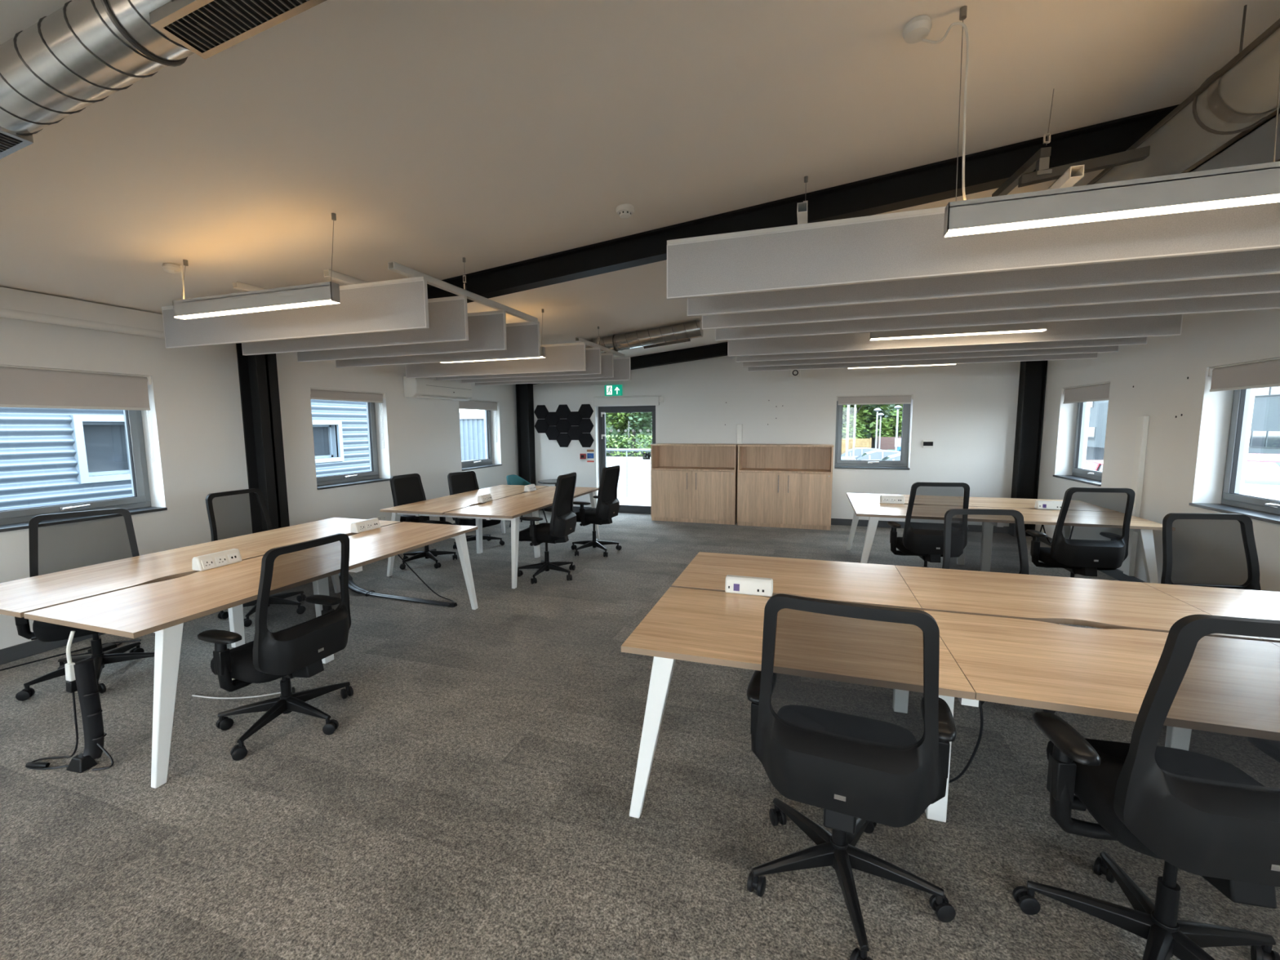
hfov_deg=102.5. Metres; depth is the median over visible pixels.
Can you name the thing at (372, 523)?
module
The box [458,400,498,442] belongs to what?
roller blind
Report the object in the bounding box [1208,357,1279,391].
roller blind
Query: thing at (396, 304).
baffle
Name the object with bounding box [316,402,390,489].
window
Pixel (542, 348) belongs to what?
pendant lamp
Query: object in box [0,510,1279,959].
floor
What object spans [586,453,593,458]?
print
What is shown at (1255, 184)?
pendant lamp
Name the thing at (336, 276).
rail
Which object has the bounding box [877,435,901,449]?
fence panel
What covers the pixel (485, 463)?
window
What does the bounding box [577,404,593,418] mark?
panel
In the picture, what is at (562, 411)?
panel
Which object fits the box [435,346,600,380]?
baffle
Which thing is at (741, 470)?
shelf
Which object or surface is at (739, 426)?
wall trunking
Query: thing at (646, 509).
door
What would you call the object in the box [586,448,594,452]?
notice
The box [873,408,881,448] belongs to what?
lamp post
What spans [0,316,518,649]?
wall
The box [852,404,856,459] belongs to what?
lamp post
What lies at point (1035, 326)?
pendant lamp
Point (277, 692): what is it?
cable
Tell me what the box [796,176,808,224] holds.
rail
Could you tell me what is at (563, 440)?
panel
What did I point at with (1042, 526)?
cables
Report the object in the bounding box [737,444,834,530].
storage cabinet
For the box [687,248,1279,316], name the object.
hanging baffle
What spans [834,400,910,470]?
window
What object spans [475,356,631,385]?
baffle
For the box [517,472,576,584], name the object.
chair
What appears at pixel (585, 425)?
panel
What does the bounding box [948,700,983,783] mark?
cable loop
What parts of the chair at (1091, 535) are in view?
armrest, seat, frame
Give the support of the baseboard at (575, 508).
attached to the wall at (969, 411)
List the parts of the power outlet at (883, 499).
socket plate, socket plate, socket plate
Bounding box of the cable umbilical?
[25,631,113,773]
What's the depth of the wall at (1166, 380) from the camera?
4.63 m
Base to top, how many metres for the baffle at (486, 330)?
0.318 m
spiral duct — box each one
[0,0,326,159]
[585,320,702,353]
[1086,4,1279,185]
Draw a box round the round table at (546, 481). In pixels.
[537,479,556,486]
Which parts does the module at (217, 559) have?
socket plate, socket plate, socket plate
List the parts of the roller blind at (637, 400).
rail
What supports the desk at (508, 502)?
on the floor
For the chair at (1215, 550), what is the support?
on the floor
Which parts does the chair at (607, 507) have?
armrest, seat, frame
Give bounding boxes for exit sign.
[604,384,622,395]
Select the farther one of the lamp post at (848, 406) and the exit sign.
the lamp post at (848, 406)
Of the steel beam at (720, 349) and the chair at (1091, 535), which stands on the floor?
the chair at (1091, 535)
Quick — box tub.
[506,474,531,485]
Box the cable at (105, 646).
[0,639,141,671]
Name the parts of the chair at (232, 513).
frame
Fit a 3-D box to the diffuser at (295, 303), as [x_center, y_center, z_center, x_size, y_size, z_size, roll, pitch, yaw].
[-2.361,-1.034,3.131,1.317,0.008,0.056,2,6,18]
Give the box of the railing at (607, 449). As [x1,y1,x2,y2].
[606,448,650,497]
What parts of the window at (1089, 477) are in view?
sill, frame, sash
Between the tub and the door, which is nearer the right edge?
the door
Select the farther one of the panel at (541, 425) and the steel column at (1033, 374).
the panel at (541, 425)
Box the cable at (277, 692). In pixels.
[191,692,280,698]
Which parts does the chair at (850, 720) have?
armrest, frame, armrest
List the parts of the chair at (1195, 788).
tension knob, armrest, seat, frame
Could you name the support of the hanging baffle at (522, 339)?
hanging from the rail at (393, 266)
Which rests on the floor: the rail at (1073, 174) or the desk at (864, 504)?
the desk at (864, 504)
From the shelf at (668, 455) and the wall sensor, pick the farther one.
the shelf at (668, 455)
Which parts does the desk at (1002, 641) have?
leg, leg, under frame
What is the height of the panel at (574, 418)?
0.260 m
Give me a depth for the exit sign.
9.18 m
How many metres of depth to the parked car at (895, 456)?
26.88 m
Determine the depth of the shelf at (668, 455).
8.84 m
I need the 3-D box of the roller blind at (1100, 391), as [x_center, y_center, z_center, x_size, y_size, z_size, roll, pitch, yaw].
[5.313,-0.760,6.107,0.088,0.728,1.126,2,6,18]
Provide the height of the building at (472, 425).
3.750 m
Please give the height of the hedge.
2.559 m
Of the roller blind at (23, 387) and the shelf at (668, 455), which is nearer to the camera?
the roller blind at (23, 387)
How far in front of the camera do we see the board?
37.86 m
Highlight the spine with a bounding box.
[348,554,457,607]
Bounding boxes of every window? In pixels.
[0,409,167,532]
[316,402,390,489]
[461,409,502,471]
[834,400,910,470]
[1053,401,1102,486]
[1188,388,1279,524]
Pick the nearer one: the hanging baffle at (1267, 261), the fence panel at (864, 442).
the hanging baffle at (1267, 261)
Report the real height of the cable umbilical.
0.661 m
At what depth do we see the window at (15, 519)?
4.33 m
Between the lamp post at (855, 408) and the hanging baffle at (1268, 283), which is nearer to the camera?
the hanging baffle at (1268, 283)
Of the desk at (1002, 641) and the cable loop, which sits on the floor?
the desk at (1002, 641)
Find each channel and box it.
[991,88,1053,196]
[1017,145,1150,187]
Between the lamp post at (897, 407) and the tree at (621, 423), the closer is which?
the lamp post at (897, 407)
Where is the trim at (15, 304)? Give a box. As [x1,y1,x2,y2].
[0,286,164,338]
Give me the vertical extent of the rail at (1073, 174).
0.042 m
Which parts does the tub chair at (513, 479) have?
leg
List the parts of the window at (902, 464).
sill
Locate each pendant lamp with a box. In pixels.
[162,213,340,319]
[441,308,545,363]
[848,364,955,368]
[869,322,1047,340]
[902,5,1279,237]
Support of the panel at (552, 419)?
attached to the wall at (969, 411)
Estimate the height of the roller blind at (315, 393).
0.728 m
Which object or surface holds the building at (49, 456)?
on the ground
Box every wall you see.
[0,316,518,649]
[533,355,1020,521]
[1035,308,1279,591]
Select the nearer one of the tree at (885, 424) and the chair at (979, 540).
the chair at (979, 540)
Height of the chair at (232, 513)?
1.069 m
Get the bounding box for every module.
[191,548,241,571]
[350,517,380,533]
[476,493,492,502]
[524,484,536,491]
[724,574,773,596]
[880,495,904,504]
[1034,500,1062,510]
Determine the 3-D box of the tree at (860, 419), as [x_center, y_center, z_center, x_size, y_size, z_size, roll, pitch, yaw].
[19.037,-6.907,46.397,7.646,9.793,5.416,-6,8,-44]
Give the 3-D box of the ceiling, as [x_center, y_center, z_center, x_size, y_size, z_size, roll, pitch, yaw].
[-0.339,-1.720,2.332,9.000,1.100,13.590,2,6,18]
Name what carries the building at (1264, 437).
on the ground
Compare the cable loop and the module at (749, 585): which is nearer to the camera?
the cable loop
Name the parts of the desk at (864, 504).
leg, leg, leg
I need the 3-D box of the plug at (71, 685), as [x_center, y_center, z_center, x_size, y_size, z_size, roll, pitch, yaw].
[-2.706,0.981,2.450,0.042,0.054,0.034,2,6,18]
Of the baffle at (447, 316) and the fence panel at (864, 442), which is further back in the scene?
the fence panel at (864, 442)
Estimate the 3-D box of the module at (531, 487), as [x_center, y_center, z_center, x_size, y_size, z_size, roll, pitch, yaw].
[-1.490,0.107,6.971,0.083,0.084,0.200,2,6,18]
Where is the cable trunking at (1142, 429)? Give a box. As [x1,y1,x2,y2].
[1123,415,1149,576]
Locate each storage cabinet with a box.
[650,443,738,524]
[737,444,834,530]
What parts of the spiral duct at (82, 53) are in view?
grille frame, grille frame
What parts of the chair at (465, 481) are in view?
armrest, frame, seat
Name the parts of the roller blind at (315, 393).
chain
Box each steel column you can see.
[235,342,289,529]
[515,383,535,485]
[1010,360,1048,537]
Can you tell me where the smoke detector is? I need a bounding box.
[616,204,634,218]
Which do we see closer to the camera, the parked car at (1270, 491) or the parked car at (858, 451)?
the parked car at (1270, 491)
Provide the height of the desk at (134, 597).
0.739 m
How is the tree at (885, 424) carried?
on the ground
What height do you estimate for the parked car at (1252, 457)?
1.462 m
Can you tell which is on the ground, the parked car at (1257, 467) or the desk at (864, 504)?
the parked car at (1257, 467)
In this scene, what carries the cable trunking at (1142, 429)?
attached to the wall at (1166, 380)
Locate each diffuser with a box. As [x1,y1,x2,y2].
[174,299,339,319]
[441,356,543,363]
[870,328,1046,340]
[944,193,1279,237]
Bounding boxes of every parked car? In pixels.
[840,447,880,459]
[850,449,900,460]
[879,453,900,460]
[1084,460,1103,471]
[1243,483,1279,500]
[1244,471,1279,485]
[1245,461,1279,473]
[1247,453,1279,466]
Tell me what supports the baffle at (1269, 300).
hanging from the rail at (802, 207)
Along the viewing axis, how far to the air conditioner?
7.33 m
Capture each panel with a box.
[533,404,548,418]
[534,418,548,432]
[545,412,559,426]
[545,426,559,439]
[555,404,570,418]
[555,418,570,432]
[556,433,571,447]
[567,411,582,426]
[567,426,582,439]
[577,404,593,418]
[578,418,593,432]
[578,433,594,447]
[841,437,871,453]
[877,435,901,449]
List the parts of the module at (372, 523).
socket plate, socket plate, socket plate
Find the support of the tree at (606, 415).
on the ground
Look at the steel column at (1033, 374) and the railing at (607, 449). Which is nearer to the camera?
the steel column at (1033, 374)
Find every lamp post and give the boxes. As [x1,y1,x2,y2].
[844,404,849,459]
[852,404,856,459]
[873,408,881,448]
[878,413,884,448]
[893,405,902,450]
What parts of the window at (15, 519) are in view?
handle, sill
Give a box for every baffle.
[161,275,429,348]
[241,295,468,355]
[296,310,506,362]
[335,321,540,368]
[405,342,586,377]
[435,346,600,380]
[461,352,613,382]
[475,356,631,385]
[666,201,1279,299]
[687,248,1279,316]
[702,273,1279,329]
[715,293,1279,341]
[727,314,1182,356]
[735,337,1147,362]
[742,345,1119,367]
[747,352,1097,371]
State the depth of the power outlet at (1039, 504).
5.20 m
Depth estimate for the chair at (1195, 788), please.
1.26 m
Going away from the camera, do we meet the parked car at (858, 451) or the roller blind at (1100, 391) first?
the roller blind at (1100, 391)
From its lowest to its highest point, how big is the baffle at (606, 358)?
0.318 m
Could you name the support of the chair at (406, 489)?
on the floor
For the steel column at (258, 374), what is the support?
on the floor
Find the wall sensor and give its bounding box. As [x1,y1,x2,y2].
[789,369,800,377]
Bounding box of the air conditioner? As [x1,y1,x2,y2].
[403,376,471,400]
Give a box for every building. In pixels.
[0,399,369,510]
[459,411,485,461]
[1087,386,1279,453]
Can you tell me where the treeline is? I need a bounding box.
[605,404,899,448]
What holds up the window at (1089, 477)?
in the wall at (1166, 380)
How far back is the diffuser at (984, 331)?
4.14 m
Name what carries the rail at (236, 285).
hanging from the ceiling
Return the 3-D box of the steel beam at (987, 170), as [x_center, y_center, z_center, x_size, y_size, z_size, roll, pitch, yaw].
[0.097,-1.673,3.680,7.840,0.962,0.130,2,6,18]
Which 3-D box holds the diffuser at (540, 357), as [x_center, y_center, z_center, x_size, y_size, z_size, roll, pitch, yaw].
[-1.602,-1.292,5.525,1.272,0.008,0.056,2,6,18]
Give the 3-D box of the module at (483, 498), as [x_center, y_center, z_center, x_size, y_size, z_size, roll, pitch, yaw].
[-1.815,0.210,6.010,0.083,0.084,0.200,2,6,18]
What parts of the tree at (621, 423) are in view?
crown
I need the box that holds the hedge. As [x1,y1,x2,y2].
[605,433,652,457]
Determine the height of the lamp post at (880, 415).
3.870 m
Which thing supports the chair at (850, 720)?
on the floor
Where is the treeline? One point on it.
(868, 435)
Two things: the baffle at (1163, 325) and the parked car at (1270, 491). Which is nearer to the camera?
the baffle at (1163, 325)
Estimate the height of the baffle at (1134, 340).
0.288 m
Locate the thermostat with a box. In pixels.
[922,440,933,448]
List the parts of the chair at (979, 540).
frame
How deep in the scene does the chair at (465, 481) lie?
6.96 m
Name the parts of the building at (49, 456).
facade pane, facade sash, facade pane, facade sash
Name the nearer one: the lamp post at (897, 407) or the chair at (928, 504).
the chair at (928, 504)
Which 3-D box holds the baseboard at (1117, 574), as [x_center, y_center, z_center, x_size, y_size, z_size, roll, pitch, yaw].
[3.647,1.400,1.368,0.019,0.104,12.938,2,6,18]
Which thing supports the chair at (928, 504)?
on the floor
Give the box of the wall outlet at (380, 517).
[377,515,386,520]
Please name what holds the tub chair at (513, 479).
on the floor
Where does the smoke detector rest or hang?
attached to the ceiling
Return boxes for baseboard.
[0,523,456,665]
[538,506,905,528]
[1039,536,1146,582]
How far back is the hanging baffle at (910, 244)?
2.28 m
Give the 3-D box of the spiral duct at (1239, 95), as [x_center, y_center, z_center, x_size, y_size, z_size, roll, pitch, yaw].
[2.487,-1.668,2.338,0.269,0.478,9.300,2,6,18]
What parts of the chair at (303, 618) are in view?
armrest, seat, frame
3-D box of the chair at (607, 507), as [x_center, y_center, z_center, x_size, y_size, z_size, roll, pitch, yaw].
[-0.610,0.371,6.587,0.628,1.109,0.652,2,7,23]
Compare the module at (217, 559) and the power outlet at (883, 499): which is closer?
the module at (217, 559)
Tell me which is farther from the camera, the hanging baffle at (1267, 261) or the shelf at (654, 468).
the shelf at (654, 468)
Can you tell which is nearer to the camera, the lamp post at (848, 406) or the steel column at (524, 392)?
the steel column at (524, 392)
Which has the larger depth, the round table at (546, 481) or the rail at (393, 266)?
the round table at (546, 481)
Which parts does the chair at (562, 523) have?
armrest, seat, frame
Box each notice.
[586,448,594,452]
[586,452,594,459]
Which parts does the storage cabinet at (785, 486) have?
cabinet door, panel, cabinet door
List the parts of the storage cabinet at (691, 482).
cabinet door, panel, cabinet door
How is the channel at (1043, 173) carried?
attached to the channel at (1029, 166)
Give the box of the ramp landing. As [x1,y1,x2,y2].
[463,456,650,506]
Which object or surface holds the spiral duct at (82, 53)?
hanging from the ceiling
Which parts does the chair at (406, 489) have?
frame, seat, armrest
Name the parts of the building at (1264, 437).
pane, pane, pane, pane, pane, pane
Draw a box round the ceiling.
[0,0,1279,357]
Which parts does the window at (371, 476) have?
handle, sill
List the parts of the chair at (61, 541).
armrest, seat, frame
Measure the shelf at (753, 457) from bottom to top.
0.376 m
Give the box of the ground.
[606,446,1104,460]
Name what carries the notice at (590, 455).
attached to the wall at (969, 411)
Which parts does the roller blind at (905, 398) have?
chain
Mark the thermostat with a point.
(926, 443)
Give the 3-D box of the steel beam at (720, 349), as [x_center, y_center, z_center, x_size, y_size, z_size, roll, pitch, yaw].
[1.666,-2.170,8.349,7.760,0.974,0.130,2,6,18]
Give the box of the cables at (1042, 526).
[1028,524,1056,543]
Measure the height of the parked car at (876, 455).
1.462 m
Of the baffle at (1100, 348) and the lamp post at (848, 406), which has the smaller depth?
the baffle at (1100, 348)
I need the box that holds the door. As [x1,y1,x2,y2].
[598,405,655,514]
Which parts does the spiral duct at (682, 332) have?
grille frame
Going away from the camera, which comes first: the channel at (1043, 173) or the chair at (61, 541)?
the channel at (1043, 173)
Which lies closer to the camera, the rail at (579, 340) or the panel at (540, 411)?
the rail at (579, 340)
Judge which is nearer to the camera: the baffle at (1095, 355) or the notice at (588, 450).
the baffle at (1095, 355)
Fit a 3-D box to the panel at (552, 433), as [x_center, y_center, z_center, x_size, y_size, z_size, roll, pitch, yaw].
[-1.645,-0.883,9.681,0.298,0.260,0.029,2,6,18]
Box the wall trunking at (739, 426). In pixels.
[737,424,742,444]
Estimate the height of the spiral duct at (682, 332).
0.371 m
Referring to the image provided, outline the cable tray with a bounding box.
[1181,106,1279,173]
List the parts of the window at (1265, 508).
sill, frame, sash, handle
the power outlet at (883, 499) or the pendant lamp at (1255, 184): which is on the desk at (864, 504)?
the power outlet at (883, 499)
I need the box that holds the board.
[894,438,901,446]
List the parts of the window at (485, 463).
sash, frame, sill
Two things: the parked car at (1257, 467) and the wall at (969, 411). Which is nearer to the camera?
the wall at (969, 411)
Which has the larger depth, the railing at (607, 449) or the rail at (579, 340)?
the railing at (607, 449)
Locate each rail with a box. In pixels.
[232,281,266,291]
[323,269,408,284]
[387,257,537,321]
[575,326,624,356]
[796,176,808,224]
[1046,164,1084,190]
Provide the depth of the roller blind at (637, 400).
9.09 m
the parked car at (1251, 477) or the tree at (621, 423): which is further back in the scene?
the tree at (621, 423)
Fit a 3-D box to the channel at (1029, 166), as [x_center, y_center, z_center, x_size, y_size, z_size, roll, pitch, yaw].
[1.997,-1.733,2.694,0.046,0.309,0.520,1,6,12]
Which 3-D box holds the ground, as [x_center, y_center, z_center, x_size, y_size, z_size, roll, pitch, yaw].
[12.391,-0.929,38.152,240.000,0.300,200.000,2,6,18]
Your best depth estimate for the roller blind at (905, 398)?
7.95 m
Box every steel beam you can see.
[426,104,1179,302]
[530,342,728,384]
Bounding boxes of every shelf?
[652,466,734,471]
[658,445,734,467]
[738,467,831,473]
[742,446,831,469]
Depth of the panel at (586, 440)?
9.47 m
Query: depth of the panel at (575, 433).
9.52 m
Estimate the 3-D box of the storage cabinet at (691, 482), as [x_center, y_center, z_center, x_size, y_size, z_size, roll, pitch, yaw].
[0.923,0.045,8.675,1.432,1.299,0.504,2,6,18]
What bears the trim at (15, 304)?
attached to the wall at (196, 415)
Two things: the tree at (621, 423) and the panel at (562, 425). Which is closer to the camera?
the panel at (562, 425)
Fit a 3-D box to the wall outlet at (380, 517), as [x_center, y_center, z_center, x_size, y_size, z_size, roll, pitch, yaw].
[-3.370,0.512,6.710,0.012,0.086,0.146,2,6,18]
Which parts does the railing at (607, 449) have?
post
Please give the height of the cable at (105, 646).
0.029 m
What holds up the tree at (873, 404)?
on the ground
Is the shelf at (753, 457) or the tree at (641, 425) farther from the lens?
the tree at (641, 425)
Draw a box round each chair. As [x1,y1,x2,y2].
[14,507,154,701]
[197,533,353,760]
[205,488,272,626]
[390,473,457,569]
[447,471,504,549]
[506,474,547,527]
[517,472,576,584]
[571,465,622,556]
[746,593,956,959]
[887,482,969,567]
[942,508,1058,713]
[1012,613,1279,959]
[1025,487,1135,577]
[1160,512,1261,590]
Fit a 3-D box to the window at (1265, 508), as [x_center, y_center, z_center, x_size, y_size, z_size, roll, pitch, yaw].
[4.591,-0.294,3.707,0.287,1.144,1.110,2,6,18]
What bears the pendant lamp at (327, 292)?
hanging from the ceiling
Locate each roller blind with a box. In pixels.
[0,364,154,462]
[310,387,384,448]
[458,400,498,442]
[593,395,663,406]
[836,394,912,442]
[1062,382,1110,404]
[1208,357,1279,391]
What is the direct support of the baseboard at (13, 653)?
attached to the wall at (196, 415)
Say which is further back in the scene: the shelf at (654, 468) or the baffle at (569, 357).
the shelf at (654, 468)
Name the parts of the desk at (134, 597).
leg, leg, under frame, leg, leg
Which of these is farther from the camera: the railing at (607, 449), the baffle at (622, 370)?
the railing at (607, 449)
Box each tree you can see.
[605,412,648,455]
[605,413,618,448]
[626,412,652,433]
[841,404,874,444]
[842,404,875,427]
[857,404,899,448]
[862,404,902,448]
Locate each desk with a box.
[0,517,478,788]
[380,484,599,588]
[621,551,1279,822]
[846,493,1162,583]
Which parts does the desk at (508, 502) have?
leg, leg, under frame, leg, leg, leg, leg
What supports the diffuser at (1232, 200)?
attached to the pendant lamp at (1255, 184)
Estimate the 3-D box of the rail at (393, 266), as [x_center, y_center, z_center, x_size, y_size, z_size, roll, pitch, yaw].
[-1.240,-1.507,3.929,0.044,0.278,1.750,2,6,18]
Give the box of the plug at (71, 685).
[65,680,77,693]
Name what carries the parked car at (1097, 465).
on the ground
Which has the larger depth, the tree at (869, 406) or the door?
the tree at (869, 406)
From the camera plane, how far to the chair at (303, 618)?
2.64 m
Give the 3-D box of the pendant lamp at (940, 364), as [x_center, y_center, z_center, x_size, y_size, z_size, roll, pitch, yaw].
[3.163,-1.860,6.402,1.379,0.892,0.138,2,6,18]
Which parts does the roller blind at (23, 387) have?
chain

